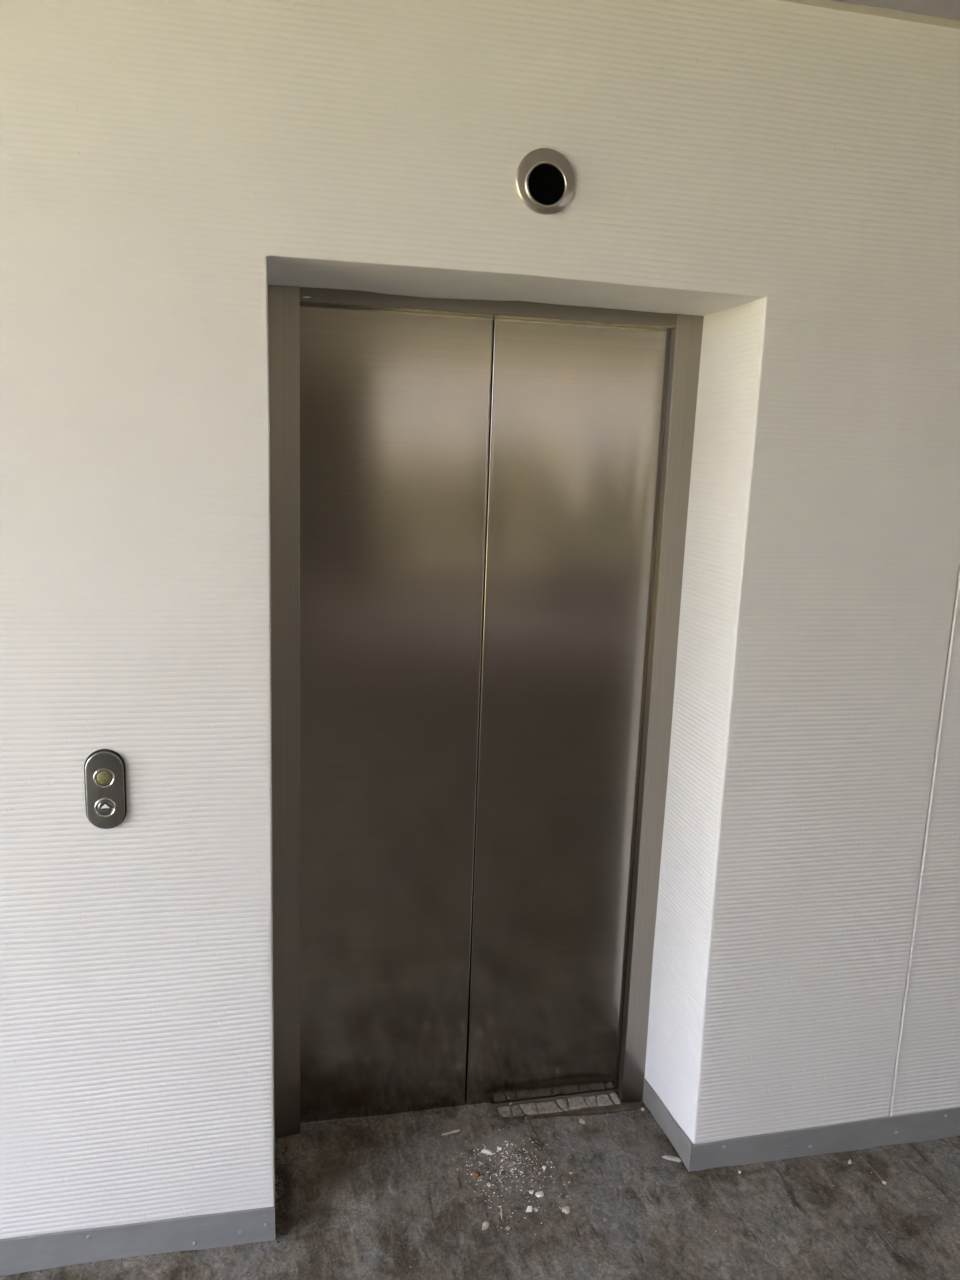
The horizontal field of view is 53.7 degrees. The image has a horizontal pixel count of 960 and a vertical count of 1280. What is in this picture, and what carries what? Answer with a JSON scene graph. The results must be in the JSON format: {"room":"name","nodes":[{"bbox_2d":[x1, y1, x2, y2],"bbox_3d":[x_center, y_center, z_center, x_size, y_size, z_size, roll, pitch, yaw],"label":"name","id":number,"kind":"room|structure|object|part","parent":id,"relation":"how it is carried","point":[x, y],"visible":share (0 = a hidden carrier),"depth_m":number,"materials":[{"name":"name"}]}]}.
{"room":"elevator lobby","nodes":[
{"label":"elevator lobby","id":0,"kind":"room"},
{"bbox_2d":[0,0,959,1238],"bbox_3d":[0.401,-0.011,2.351,10.200,2.864,0.334,0,11,-13],"label":"wall","id":1,"kind":"structure","parent":0,"point":[784,176],"depth_m":2.02,"materials":[{"name":"white paint"}]},
{"bbox_2d":[84,749,126,828],"bbox_3d":[-0.776,0.311,1.963,0.080,0.174,0.016,0,11,-13],"label":"panel","id":2,"kind":"object","parent":1,"relation":"attached to","point":[104,769],"visible":1,"depth_m":1.96,"materials":[{"name":"metal"}]},
{"bbox_2d":[0,1206,274,1275],"bbox_3d":[-2.533,1.398,1.776,4.200,0.110,0.008,0,11,-13],"label":"baseboard","id":3,"kind":"structure","parent":1,"relation":"attached to","point":[22,1254],"depth_m":2.18,"materials":[{"name":"grey paint"}]},
{"bbox_2d":[268,285,703,1137],"bbox_3d":[-0.009,0.270,2.507,1.090,2.226,0.087,0,11,-13],"label":"elevator door","id":4,"kind":"structure","parent":1,"relation":"in","point":[479,508],"depth_m":2.47,"materials":[{"name":"metal"}]},
{"bbox_3d":[-0.241,0.265,2.466,0.480,2.170,0.030,0,11,-13],"label":"door panel","id":5,"kind":"part","parent":4,"relation":"part of","materials":[{"name":"metal"}]},
{"bbox_3d":[-0.050,1.345,2.732,0.970,0.028,0.051,0,11,-13],"label":"sill","id":6,"kind":"part","parent":4,"relation":"part of","materials":[{"name":"metal"}]},
{"bbox_3d":[0.226,0.262,2.572,0.475,2.170,0.034,0,11,-13],"label":"door panel","id":7,"kind":"part","parent":4,"relation":"part of","materials":[{"name":"metal"}]},
{"bbox_2d":[516,148,574,214],"bbox_3d":[0.134,-0.932,1.926,0.126,0.126,0.015,0,11,-13],"label":"round wall fitting","id":8,"kind":"object","parent":1,"relation":"attached to","point":[545,179],"visible":1,"depth_m":1.92,"materials":[{"name":"metal"}]},
{"bbox_2d":[642,1078,692,1168],"bbox_3d":[0.518,1.345,2.638,0.006,0.114,0.311,0,11,-13],"label":"baseboard","id":9,"kind":"structure","parent":1,"relation":"attached to","point":[652,1101],"depth_m":2.62,"materials":[{"name":"paint"}]},
{"bbox_2d":[688,1107,959,1171],"bbox_3d":[2.954,1.351,3.044,4.937,0.110,0.008,0,11,-13],"label":"baseboard","id":10,"kind":"structure","parent":1,"relation":"attached to","point":[941,1123],"depth_m":2.58,"materials":[{"name":"grey paint"}]},
{"bbox_2d":[780,0,959,28],"bbox_3d":[0.584,-1.341,1.957,10.400,0.030,0.060,0,11,-13],"label":"trim","id":11,"kind":"structure","parent":1,"relation":"attached to","point":[832,4],"depth_m":2.00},
{"bbox_2d":[0,1096,959,1279],"bbox_3d":[1.338,2.179,-1.399,10.500,0.037,9.100,0,11,-13],"label":"floor","id":12,"kind":"structure","parent":0,"point":[355,1184],"depth_m":2.36,"materials":[{"name":"carpet"}]},
{"bbox_2d":[441,1130,459,1135],"bbox_3d":[-0.080,1.349,2.598,0.057,0.005,0.007,-2,12,-20],"label":"plaster sliver","id":13,"kind":"object","parent":12,"relation":"on","point":[453,1131],"visible":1,"depth_m":2.60,"materials":[{"name":"beige paint"}]},
{"bbox_2d":[0,1109,918,1277],"bbox_3d":[0.133,1.377,2.550,2.547,0.039,0.387,0,11,-13],"label":"dirt","id":14,"kind":"object","parent":12,"relation":"on","point":[279,1177],"visible":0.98,"depth_m":2.42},
{"bbox_2d":[472,1171,478,1177],"bbox_3d":[-0.011,1.388,2.465,0.018,0.010,0.019,-2,11,-19],"label":"chip","id":15,"kind":"object","parent":12,"relation":"on","point":[475,1174],"visible":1,"depth_m":2.46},
{"bbox_2d":[482,1221,489,1229],"bbox_3d":[0.014,1.423,2.304,0.018,0.010,0.023,3,11,4],"label":"chip","id":16,"kind":"object","parent":12,"relation":"on","point":[485,1225],"visible":1,"depth_m":2.30,"materials":[{"name":"grey stone"}]},
{"bbox_2d":[481,1148,492,1154],"bbox_3d":[0.020,1.369,2.540,0.035,0.009,0.019,5,11,15],"label":"chip","id":17,"kind":"object","parent":12,"relation":"on","point":[485,1150],"visible":1,"depth_m":2.54,"materials":[{"name":"white stone"}]},
{"bbox_2d":[526,1206,531,1211],"bbox_3d":[0.123,1.414,2.358,0.016,0.012,0.016,3,11,6],"label":"chip","id":18,"kind":"object","parent":12,"relation":"on","point":[529,1208],"visible":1,"depth_m":2.35,"materials":[{"name":"white stone"}]},
{"bbox_2d":[535,1191,543,1196],"bbox_3d":[0.151,1.407,2.407,0.022,0.007,0.017,3,11,4],"label":"chip","id":19,"kind":"object","parent":12,"relation":"on","point":[538,1194],"visible":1,"depth_m":2.40,"materials":[{"name":"white stone"}]},
{"bbox_2d":[447,1102,643,1204],"bbox_3d":[0.203,1.381,2.566,0.614,0.029,0.379,0,11,-13],"label":"mortar grit","id":20,"kind":"object","parent":12,"relation":"on","point":[585,1102],"visible":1,"depth_m":2.51,"materials":[{"name":"grey concrete"}]},
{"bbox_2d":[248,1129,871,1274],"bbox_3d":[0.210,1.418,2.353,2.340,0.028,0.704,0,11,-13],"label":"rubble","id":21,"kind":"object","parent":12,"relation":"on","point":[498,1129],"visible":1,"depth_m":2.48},
{"bbox_2d":[498,1093,621,1116],"bbox_3d":[0.230,1.351,2.749,0.374,0.020,0.057,0,11,-13],"label":"strip","id":22,"kind":"object","parent":12,"relation":"on","point":[603,1100],"visible":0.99,"depth_m":2.75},
{"bbox_2d":[562,1206,570,1213],"bbox_3d":[0.214,1.414,2.358,0.021,0.010,0.024,6,12,22],"label":"chip","id":23,"kind":"object","parent":12,"relation":"on","point":[566,1209],"visible":1,"depth_m":2.35,"materials":[{"name":"grey stone"}]},
{"bbox_2d":[527,1102,640,1119],"bbox_3d":[0.294,1.361,2.724,0.357,0.017,0.028,0,11,-13],"label":"threshold strip","id":24,"kind":"object","parent":12,"relation":"on","point":[608,1109],"visible":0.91,"depth_m":2.73,"materials":[{"name":"grey metal"}]},
{"bbox_2d":[662,1155,680,1161],"bbox_3d":[0.512,1.386,2.535,0.052,0.007,0.013,6,11,18],"label":"plaster sliver","id":25,"kind":"object","parent":12,"relation":"on","point":[672,1158],"visible":1,"depth_m":2.53,"materials":[{"name":"white paint"}]},
{"bbox_2d":[837,0,959,19],"bbox_3d":[1.537,-0.633,-2.143,10.400,0.249,8.466,0,11,-13],"label":"ceiling","id":26,"kind":"structure","parent":0,"point":[950,9],"depth_m":1.97,"materials":[{"name":"grey paint"}]}
]}

